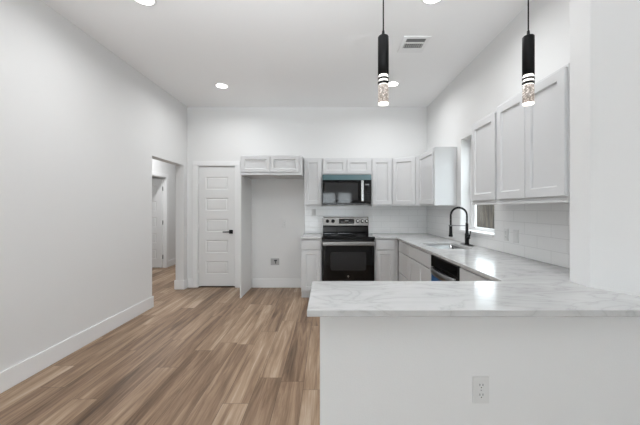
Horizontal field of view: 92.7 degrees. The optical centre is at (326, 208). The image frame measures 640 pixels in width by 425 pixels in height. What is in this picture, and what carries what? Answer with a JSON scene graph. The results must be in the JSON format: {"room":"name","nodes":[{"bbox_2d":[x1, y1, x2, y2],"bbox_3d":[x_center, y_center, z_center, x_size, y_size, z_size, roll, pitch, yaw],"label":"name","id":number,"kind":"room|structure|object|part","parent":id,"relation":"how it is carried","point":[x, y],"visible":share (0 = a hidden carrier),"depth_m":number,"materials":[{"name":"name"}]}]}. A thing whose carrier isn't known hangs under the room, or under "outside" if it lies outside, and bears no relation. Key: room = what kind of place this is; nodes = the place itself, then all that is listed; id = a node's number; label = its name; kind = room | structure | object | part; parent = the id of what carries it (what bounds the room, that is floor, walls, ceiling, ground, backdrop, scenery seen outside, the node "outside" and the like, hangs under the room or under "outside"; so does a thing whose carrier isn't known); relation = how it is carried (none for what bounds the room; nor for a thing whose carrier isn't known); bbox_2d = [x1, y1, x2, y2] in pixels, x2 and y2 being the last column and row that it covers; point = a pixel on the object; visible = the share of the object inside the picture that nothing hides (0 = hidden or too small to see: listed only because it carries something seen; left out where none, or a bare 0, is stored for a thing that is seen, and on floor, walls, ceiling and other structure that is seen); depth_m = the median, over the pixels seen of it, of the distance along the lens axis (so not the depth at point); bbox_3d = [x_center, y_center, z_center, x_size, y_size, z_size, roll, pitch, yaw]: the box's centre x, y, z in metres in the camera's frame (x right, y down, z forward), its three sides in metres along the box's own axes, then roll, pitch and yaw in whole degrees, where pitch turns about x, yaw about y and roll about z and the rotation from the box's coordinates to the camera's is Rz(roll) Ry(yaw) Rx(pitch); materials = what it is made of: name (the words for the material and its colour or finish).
{"room":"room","nodes":[
{"label":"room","id":0,"kind":"room"},
{"bbox_2d":[0,0,186,371],"bbox_3d":[-2.429,-0.195,1.500,0.138,3.050,13.300,0,0,0],"label":"wall","id":1,"kind":"structure","parent":0,"point":[82,129],"depth_m":2.79,"materials":[{"name":"white paint"}]},
{"bbox_2d":[0,258,192,393],"bbox_3d":[-2.947,1.255,1.575,1.365,0.150,13.150,0,0,0],"label":"baseboard","id":2,"kind":"structure","parent":1,"relation":"attached to","point":[12,376],"depth_m":2.80,"materials":[{"name":"white paint"}]},
{"bbox_2d":[0,264,319,424],"bbox_3d":[-1.600,1.380,1.500,7.600,0.100,13.600,0,0,0],"label":"floor","id":3,"kind":"structure","parent":0,"point":[200,355],"depth_m":2.52,"materials":[{"name":"brown wood"}]},
{"bbox_2d":[240,175,250,297],"bbox_3d":[-1.285,0.414,4.840,0.018,1.832,0.619,0,0,0],"label":"panel","id":4,"kind":"object","parent":3,"relation":"on","point":[245,182],"visible":0.96,"depth_m":4.78,"materials":[{"name":"white paint"}]},
{"bbox_2d":[301,239,321,296],"bbox_3d":[-0.231,0.887,4.809,0.303,0.886,0.657,0,0,0],"label":"base cabinet","id":5,"kind":"object","parent":3,"relation":"on","point":[311,249],"visible":0.81,"depth_m":4.48,"materials":[{"name":"white paint"}]},
{"bbox_2d":[300,233,321,238],"bbox_3d":[-0.234,0.429,4.806,0.309,0.027,0.687,0,0,0],"label":"countertop","id":6,"kind":"structure","parent":5,"relation":"on","point":[305,235],"depth_m":4.56,"materials":[{"name":"stone"}]},
{"bbox_3d":[-0.231,0.530,4.490,0.279,0.144,0.018,0,0,0],"label":"drawer","id":7,"kind":"part","parent":5,"relation":"part of","materials":[{"name":"white paint"}]},
{"bbox_3d":[-0.231,0.909,4.490,0.279,0.591,0.018,0,0,0],"label":"door","id":8,"kind":"part","parent":5,"relation":"part of","materials":[{"name":"white paint"}]},
{"bbox_2d":[322,217,374,280],"bbox_3d":[0.310,0.732,4.764,0.774,1.196,0.732,0,0,0],"label":"electric range","id":9,"kind":"object","parent":3,"relation":"on","point":[347,243],"visible":0.91,"depth_m":4.44,"materials":[{"name":"black metal"}]},
{"bbox_3d":[0.310,0.774,4.462,0.764,0.621,0.044,0,0,0],"label":"oven door","id":10,"kind":"part","parent":9,"relation":"part of","materials":[{"name":"black glass"}]},
{"bbox_3d":[0.310,0.506,4.420,0.752,0.056,0.044,0,0,0],"label":"handle","id":11,"kind":"part","parent":9,"relation":"part of","materials":[{"name":"silver metal"}]},
{"bbox_2d":[322,233,374,239],"bbox_3d":[0.310,0.428,4.731,0.774,0.043,0.618,0,0,0],"label":"cooktop","id":12,"kind":"object","parent":9,"relation":"in","point":[325,236],"depth_m":4.48,"materials":[{"name":"black glass"}]},
{"bbox_2d":[374,239,397,280],"bbox_3d":[0.875,0.887,4.809,0.345,0.886,0.657,0,0,0],"label":"base cabinet","id":13,"kind":"object","parent":3,"relation":"on","point":[385,250],"visible":0.64,"depth_m":4.49,"materials":[{"name":"white paint"}]},
{"bbox_3d":[0.856,0.530,4.490,0.272,0.144,0.018,0,0,0],"label":"drawer","id":14,"kind":"part","parent":13,"relation":"part of","materials":[{"name":"white paint"}]},
{"bbox_3d":[0.856,0.909,4.490,0.272,0.591,0.018,0,0,0],"label":"door","id":15,"kind":"part","parent":13,"relation":"part of","materials":[{"name":"white paint"}]},
{"bbox_2d":[399,240,408,280],"bbox_3d":[1.355,0.887,4.185,0.645,0.886,0.590,0,0,0],"label":"base cabinet","id":16,"kind":"object","parent":3,"relation":"on","point":[403,247],"visible":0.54,"depth_m":4.12,"materials":[{"name":"white paint"}]},
{"bbox_3d":[1.042,1.058,4.146,0.018,0.293,0.488,0,0,0],"label":"drawer","id":17,"kind":"part","parent":16,"relation":"part of","materials":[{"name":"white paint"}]},
{"bbox_3d":[1.042,0.757,4.146,0.018,0.286,0.488,0,0,0],"label":"drawer","id":18,"kind":"part","parent":16,"relation":"part of","materials":[{"name":"white paint"}]},
{"bbox_3d":[1.042,0.530,4.146,0.018,0.144,0.488,0,0,0],"label":"drawer","id":19,"kind":"part","parent":16,"relation":"part of","materials":[{"name":"white paint"}]},
{"bbox_2d":[408,245,432,280],"bbox_3d":[1.355,0.887,3.451,0.645,0.886,0.874,0,0,0],"label":"base cabinet","id":20,"kind":"object","parent":3,"relation":"on","point":[419,261],"visible":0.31,"depth_m":3.44,"materials":[{"name":"white paint"}]},
{"bbox_3d":[1.042,0.909,3.664,0.018,0.591,0.423,0,0,0],"label":"door","id":21,"kind":"part","parent":20,"relation":"part of","materials":[{"name":"white paint"}]},
{"bbox_3d":[1.042,0.909,3.237,0.018,0.591,0.423,0,0,0],"label":"door","id":22,"kind":"part","parent":20,"relation":"part of","materials":[{"name":"white paint"}]},
{"bbox_2d":[431,255,460,280],"bbox_3d":[1.299,0.892,2.701,0.658,0.876,0.606,0,0,0],"label":"dishwasher","id":23,"kind":"object","parent":3,"relation":"on","point":[442,270],"visible":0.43,"depth_m":2.65,"materials":[{"name":"black metal"}]},
{"bbox_3d":[0.998,0.589,2.701,0.056,0.054,0.544,0,0,0],"label":"handle","id":24,"kind":"part","parent":23,"relation":"part of","materials":[{"name":"silver metal"}]},
{"bbox_3d":[1.052,0.892,2.701,0.051,0.645,0.602,0,0,0],"label":"door","id":25,"kind":"part","parent":23,"relation":"part of","materials":[{"name":"black metal"}]},
{"bbox_2d":[460,267,491,280],"bbox_3d":[1.355,0.887,2.080,0.645,0.886,0.620,0,0,0],"label":"base cabinet","id":26,"kind":"object","parent":3,"relation":"on","point":[465,275],"visible":0.09,"depth_m":2.21,"materials":[{"name":"white paint"}]},
{"bbox_2d":[307,233,639,316],"bbox_3d":[0.803,0.429,3.199,1.772,0.027,3.900,0,0,0],"label":"countertop","id":27,"kind":"structure","parent":26,"relation":"on","point":[519,286],"depth_m":1.50,"materials":[{"name":"stone"}]},
{"bbox_2d":[428,245,463,248],"bbox_3d":[1.335,0.543,3.450,0.424,0.200,0.614,0,0,0],"label":"sink","id":28,"kind":"object","parent":27,"relation":"in","point":[434,246],"visible":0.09,"depth_m":3.73,"materials":[{"name":"grey metal"}]},
{"bbox_2d":[449,207,473,245],"bbox_3d":[1.515,0.196,3.500,0.238,0.440,0.250,0,0,0],"label":"kitchen faucet","id":29,"kind":"object","parent":27,"relation":"on","point":[467,235],"visible":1,"depth_m":3.49,"materials":[{"name":"black metal"}]},
{"bbox_2d":[152,159,175,259],"bbox_3d":[-3.690,-0.195,5.575,0.120,3.050,5.150,0,0,0],"label":"wall","id":30,"kind":"structure","parent":0,"point":[158,166],"depth_m":7.12,"materials":[{"name":"white paint"}]},
{"bbox_2d":[152,171,168,267],"bbox_3d":[-4.031,0.273,6.460,0.838,2.115,0.990,0,0,0],"label":"door","id":31,"kind":"structure","parent":30,"relation":"in","point":[160,187],"depth_m":6.83,"materials":[{"name":"white paint"}]},
{"bbox_2d":[41,0,531,106],"bbox_3d":[-1.600,-1.780,1.500,7.600,0.120,13.600,0,0,0],"label":"ceiling","id":32,"kind":"structure","parent":0,"point":[268,53],"depth_m":3.19,"materials":[{"name":"white paint"}]},
{"bbox_2d":[134,0,156,5],"bbox_3d":[-1.500,-1.716,2.490,0.190,0.008,0.190,0,0,0],"label":"recessed light","id":33,"kind":"object","parent":32,"relation":"in","point":[142,2],"visible":1,"depth_m":2.53,"materials":[{"name":"white paint"}]},
{"bbox_2d":[215,83,228,88],"bbox_3d":[-1.470,-1.716,4.260,0.190,0.008,0.190,0,0,0],"label":"recessed light","id":34,"kind":"object","parent":32,"relation":"in","point":[219,85],"visible":1,"depth_m":4.24,"materials":[{"name":"white paint"}]},
{"bbox_2d":[378,0,388,105],"bbox_3d":[0.277,-1.116,1.500,0.120,1.208,0.120,0,0,0],"label":"pendant light","id":35,"kind":"object","parent":32,"relation":"hanging from","point":[383,39],"visible":1,"depth_m":1.48,"materials":[{"name":"black metal"}]},
{"bbox_3d":[0.277,-0.561,1.500,0.051,0.085,0.051,0,0,0],"label":"lamp shade","id":36,"kind":"part","parent":35,"relation":"part of","materials":[{"name":"clear glass"}]},
{"bbox_3d":[0.277,-1.285,1.500,0.006,0.826,0.006,0,0,0],"label":"cord","id":37,"kind":"part","parent":35,"relation":"part of","materials":[{"name":"black metal"}]},
{"bbox_2d":[389,81,398,86],"bbox_3d":[0.900,-1.716,4.200,0.190,0.008,0.190,0,0,0],"label":"recessed light","id":38,"kind":"object","parent":32,"relation":"in","point":[391,83],"visible":0.73,"depth_m":4.17,"materials":[{"name":"white paint"}]},
{"bbox_2d":[397,36,430,52],"bbox_3d":[0.905,-1.715,3.190,0.270,0.010,0.310,0,0,0],"label":"ceiling vent","id":39,"kind":"object","parent":32,"relation":"in","point":[409,44],"visible":1,"depth_m":3.18,"materials":[{"name":"white metal"}]},
{"bbox_2d":[421,0,441,4],"bbox_3d":[0.860,-1.716,2.470,0.190,0.008,0.190,0,0,0],"label":"recessed light","id":40,"kind":"object","parent":32,"relation":"in","point":[428,2],"visible":1,"depth_m":2.52,"materials":[{"name":"white paint"}]},
{"bbox_2d":[522,0,534,105],"bbox_3d":[0.990,-1.116,1.500,0.120,1.208,0.120,0,0,0],"label":"pendant light","id":41,"kind":"object","parent":32,"relation":"hanging from","point":[528,41],"visible":1,"depth_m":1.48,"materials":[{"name":"black metal"}]},
{"bbox_3d":[0.990,-0.561,1.500,0.051,0.085,0.051,0,0,0],"label":"lamp shade","id":42,"kind":"part","parent":41,"relation":"part of","materials":[{"name":"clear glass"}]},
{"bbox_3d":[0.990,-1.285,1.500,0.006,0.826,0.006,0,0,0],"label":"cord","id":43,"kind":"part","parent":41,"relation":"part of","materials":[{"name":"black metal"}]},
{"bbox_2d":[187,107,426,286],"bbox_3d":[-0.245,-0.195,5.210,4.230,3.050,0.120,0,0,0],"label":"wall","id":44,"kind":"structure","parent":0,"point":[213,133],"depth_m":5.15,"materials":[{"name":"white paint"}]},
{"bbox_2d":[193,161,239,287],"bbox_3d":[-1.864,0.264,5.184,0.796,2.132,0.161,0,0,0],"label":"door","id":45,"kind":"structure","parent":44,"relation":"in","point":[216,184],"depth_m":5.16,"materials":[{"name":"white paint"}]},
{"bbox_2d":[240,155,303,178],"bbox_3d":[-0.835,-0.651,4.845,0.918,0.298,0.608,0,0,0],"label":"upper cabinet","id":46,"kind":"object","parent":44,"relation":"attached to","point":[251,166],"visible":0.98,"depth_m":4.55,"materials":[{"name":"white paint"}]},
{"bbox_3d":[-1.065,-0.666,4.550,0.429,0.244,0.018,0,0,0],"label":"door","id":47,"kind":"part","parent":46,"relation":"part of","materials":[{"name":"white paint"}]},
{"bbox_3d":[-0.835,-0.519,4.552,0.918,0.034,0.016,0,0,0],"label":"rail","id":48,"kind":"part","parent":46,"relation":"part of","materials":[{"name":"white paint"}]},
{"bbox_3d":[-0.629,-0.666,4.550,0.431,0.244,0.018,0,0,0],"label":"door","id":49,"kind":"part","parent":46,"relation":"part of","materials":[{"name":"white paint"}]},
{"bbox_2d":[271,258,278,264],"bbox_3d":[-0.878,0.895,5.141,0.144,0.112,0.027,0,0,0],"label":"water supply box","id":50,"kind":"object","parent":44,"relation":"attached to","point":[274,261],"visible":1,"depth_m":5.15,"materials":[{"name":"grey plastic"}]},
{"bbox_2d":[253,279,300,287],"bbox_3d":[-0.822,1.255,5.142,0.867,0.150,0.016,0,0,0],"label":"baseboard","id":51,"kind":"structure","parent":44,"relation":"attached to","point":[257,283],"depth_m":5.13,"materials":[{"name":"white paint"}]},
{"bbox_2d":[304,158,321,205],"bbox_3d":[-0.222,-0.424,4.985,0.292,0.762,0.328,0,0,0],"label":"upper cabinet","id":52,"kind":"object","parent":44,"relation":"attached to","point":[312,166],"visible":0.91,"depth_m":4.83,"materials":[{"name":"white paint"}]},
{"bbox_2d":[322,158,370,174],"bbox_3d":[0.314,-0.671,4.985,0.776,0.267,0.328,0,0,0],"label":"upper cabinet","id":53,"kind":"object","parent":44,"relation":"attached to","point":[330,166],"visible":0.91,"depth_m":4.82,"materials":[{"name":"white paint"}]},
{"bbox_3d":[0.125,-0.668,4.830,0.374,0.237,0.018,0,0,0],"label":"door","id":54,"kind":"part","parent":53,"relation":"part of","materials":[{"name":"white paint"}]},
{"bbox_2d":[322,175,370,204],"bbox_3d":[0.310,-0.299,4.923,0.763,0.466,0.431,0,0,0],"label":"microwave","id":55,"kind":"object","parent":53,"relation":"attached to","point":[336,189],"visible":1,"depth_m":4.75,"materials":[{"name":"black glass"}]},
{"bbox_3d":[0.235,-0.267,4.769,0.612,0.358,0.029,0,0,0],"label":"door","id":56,"kind":"part","parent":55,"relation":"part of","materials":[{"name":"black glass"}]},
{"bbox_3d":[0.548,-0.276,4.732,0.042,0.329,0.050,0,0,0],"label":"handle","id":57,"kind":"part","parent":55,"relation":"part of","materials":[{"name":"silver metal"}]},
{"bbox_3d":[0.618,-0.267,4.769,0.148,0.358,0.029,0,0,0],"label":"control panel","id":58,"kind":"part","parent":55,"relation":"part of","materials":[{"name":"black glass"}]},
{"bbox_3d":[0.503,-0.668,4.830,0.374,0.237,0.018,0,0,0],"label":"door","id":59,"kind":"part","parent":53,"relation":"part of","materials":[{"name":"white paint"}]},
{"bbox_2d":[305,206,426,232],"bbox_3d":[0.651,0.186,5.144,2.058,0.456,0.013,0,0,0],"label":"backsplash","id":60,"kind":"structure","parent":44,"relation":"attached to","point":[382,219],"depth_m":5.14,"materials":[{"name":"white tile"}]},
{"bbox_2d":[369,158,391,205],"bbox_3d":[0.869,-0.424,4.985,0.330,0.762,0.328,0,0,0],"label":"upper cabinet","id":61,"kind":"object","parent":44,"relation":"attached to","point":[381,168],"visible":0.92,"depth_m":4.83,"materials":[{"name":"white paint"}]},
{"bbox_2d":[392,155,419,205],"bbox_3d":[1.357,-0.424,4.872,0.643,0.762,0.534,0,0,0],"label":"upper cabinet","id":62,"kind":"object","parent":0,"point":[405,170],"visible":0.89,"depth_m":4.71,"materials":[{"name":"white paint"}]},
{"bbox_2d":[320,317,639,424],"bbox_3d":[0.764,0.887,1.520,1.590,0.886,0.400,0,0,0],"label":"wall","id":63,"kind":"structure","parent":0,"point":[374,370],"depth_m":1.32,"materials":[{"name":"white paint"}]},
{"bbox_2d":[472,376,488,402],"bbox_3d":[0.664,0.782,1.315,0.072,0.116,0.008,0,0,0],"label":"wall outlet","id":64,"kind":"object","parent":63,"relation":"attached to","point":[480,384],"visible":1,"depth_m":1.31,"materials":[{"name":"white plastic"}]},
{"bbox_2d":[477,382,484,388],"bbox_3d":[0.664,0.761,1.313,0.034,0.028,0.002,0,0,0],"label":"socket","id":65,"kind":"object","parent":64,"relation":"attached to","point":[480,385],"depth_m":1.31,"materials":[{"name":"grey plastic"}]},
{"bbox_2d":[477,392,484,398],"bbox_3d":[0.664,0.803,1.313,0.034,0.028,0.002,0,0,0],"label":"socket","id":66,"kind":"object","parent":64,"relation":"attached to","point":[480,395],"depth_m":1.31,"materials":[{"name":"grey plastic"}]},
{"bbox_2d":[427,0,569,268],"bbox_3d":[1.780,-0.195,3.454,0.180,3.050,3.392,0,0,0],"label":"wall","id":67,"kind":"structure","parent":0,"point":[494,76],"depth_m":3.13,"materials":[{"name":"white paint"}]},
{"bbox_2d":[419,147,456,205],"bbox_3d":[1.534,-0.424,4.282,0.310,0.762,0.643,0,0,0],"label":"upper cabinet","id":68,"kind":"object","parent":67,"relation":"attached to","point":[437,165],"visible":1,"depth_m":3.96,"materials":[{"name":"white paint"}]},
{"bbox_3d":[1.388,-0.426,4.282,0.018,0.722,0.603,0,0,0],"label":"door","id":69,"kind":"part","parent":68,"relation":"part of","materials":[{"name":"white paint"}]},
{"bbox_2d":[459,139,493,236],"bbox_3d":[1.764,-0.292,3.461,0.203,1.156,0.795,0,0,0],"label":"window","id":70,"kind":"structure","parent":67,"relation":"in","point":[474,229],"depth_m":3.77,"materials":[{"name":"white paint"}]},
{"bbox_3d":[1.737,0.273,3.461,0.150,0.026,0.795,0,0,0],"label":"sill","id":71,"kind":"part","parent":70,"relation":"part of","materials":[{"name":"white paint"}]},
{"bbox_3d":[1.835,-0.303,3.461,0.060,1.134,0.771,0,0,0],"label":"frame","id":72,"kind":"part","parent":70,"relation":"part of","materials":[{"name":"white plastic"}]},
{"bbox_3d":[1.835,-0.290,3.461,0.046,1.069,0.681,0,0,0],"label":"sash","id":73,"kind":"part","parent":70,"relation":"part of","materials":[{"name":"white plastic"}]},
{"bbox_2d":[472,110,497,204],"bbox_3d":[1.534,-0.424,2.710,0.310,0.776,0.430,0,0,0],"label":"upper cabinet","id":74,"kind":"object","parent":67,"relation":"attached to","point":[484,131],"visible":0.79,"depth_m":2.68,"materials":[{"name":"white paint"}]},
{"bbox_3d":[1.399,-0.045,2.710,0.022,0.018,0.430,0,0,0],"label":"light rail","id":75,"kind":"part","parent":74,"relation":"part of","materials":[{"name":"white paint"}]},
{"bbox_2d":[427,203,569,267],"bbox_3d":[1.685,0.180,3.450,0.010,0.468,3.380,0,0,0],"label":"backsplash","id":76,"kind":"structure","parent":67,"relation":"attached to","point":[544,228],"depth_m":2.58,"materials":[{"name":"white tile"}]},
{"bbox_2d":[504,228,508,240],"bbox_3d":[1.675,0.242,2.855,0.008,0.116,0.072,0,0,0],"label":"wall outlet","id":77,"kind":"object","parent":67,"relation":"attached to","point":[506,231],"visible":1,"depth_m":2.84,"materials":[{"name":"white plastic"}]},
{"bbox_2d":[513,229,518,242],"bbox_3d":[1.675,0.244,2.705,0.008,0.116,0.078,0,0,0],"label":"wall outlet","id":78,"kind":"object","parent":67,"relation":"attached to","point":[515,232],"visible":1,"depth_m":2.69,"materials":[{"name":"white plastic"}]},
{"bbox_2d":[497,63,569,203],"bbox_3d":[1.534,-0.439,2.127,0.310,0.806,0.730,0,0,0],"label":"upper cabinet","id":79,"kind":"object","parent":67,"relation":"attached to","point":[533,141],"visible":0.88,"depth_m":2.02,"materials":[{"name":"white paint"}]},
{"bbox_3d":[1.388,-0.449,2.305,0.018,0.750,0.353,0,0,0],"label":"door","id":80,"kind":"part","parent":79,"relation":"part of","materials":[{"name":"white paint"}]},
{"bbox_3d":[1.399,-0.045,2.127,0.022,0.018,0.730,0,0,0],"label":"light rail","id":81,"kind":"part","parent":79,"relation":"part of","materials":[{"name":"white paint"}]},
{"bbox_3d":[1.388,-0.449,1.948,0.018,0.750,0.353,0,0,0],"label":"door","id":82,"kind":"part","parent":79,"relation":"part of","materials":[{"name":"white paint"}]},
{"bbox_2d":[570,0,639,295],"bbox_3d":[1.723,-0.195,-1.696,0.656,3.050,6.908,0,0,0],"label":"wall","id":83,"kind":"structure","parent":0,"point":[604,34],"depth_m":1.56,"materials":[{"name":"white paint"}]},
{"label":"outside","id":84,"kind":"structure","parent":0,"visible":0},
{"bbox_3d":[5.600,1.630,5.000,6.800,0.100,14.000,0,0,0],"label":"ground","id":85,"kind":"structure","parent":84,"visible":0},
{"bbox_2d":[477,204,493,228],"bbox_3d":[4.665,0.399,6.037,0.150,2.362,10.075,0,0,0],"label":"fence","id":86,"kind":"object","parent":85,"relation":"on","point":[485,213],"visible":0.02,"depth_m":8.83,"materials":[{"name":"grey wood"}]}
]}

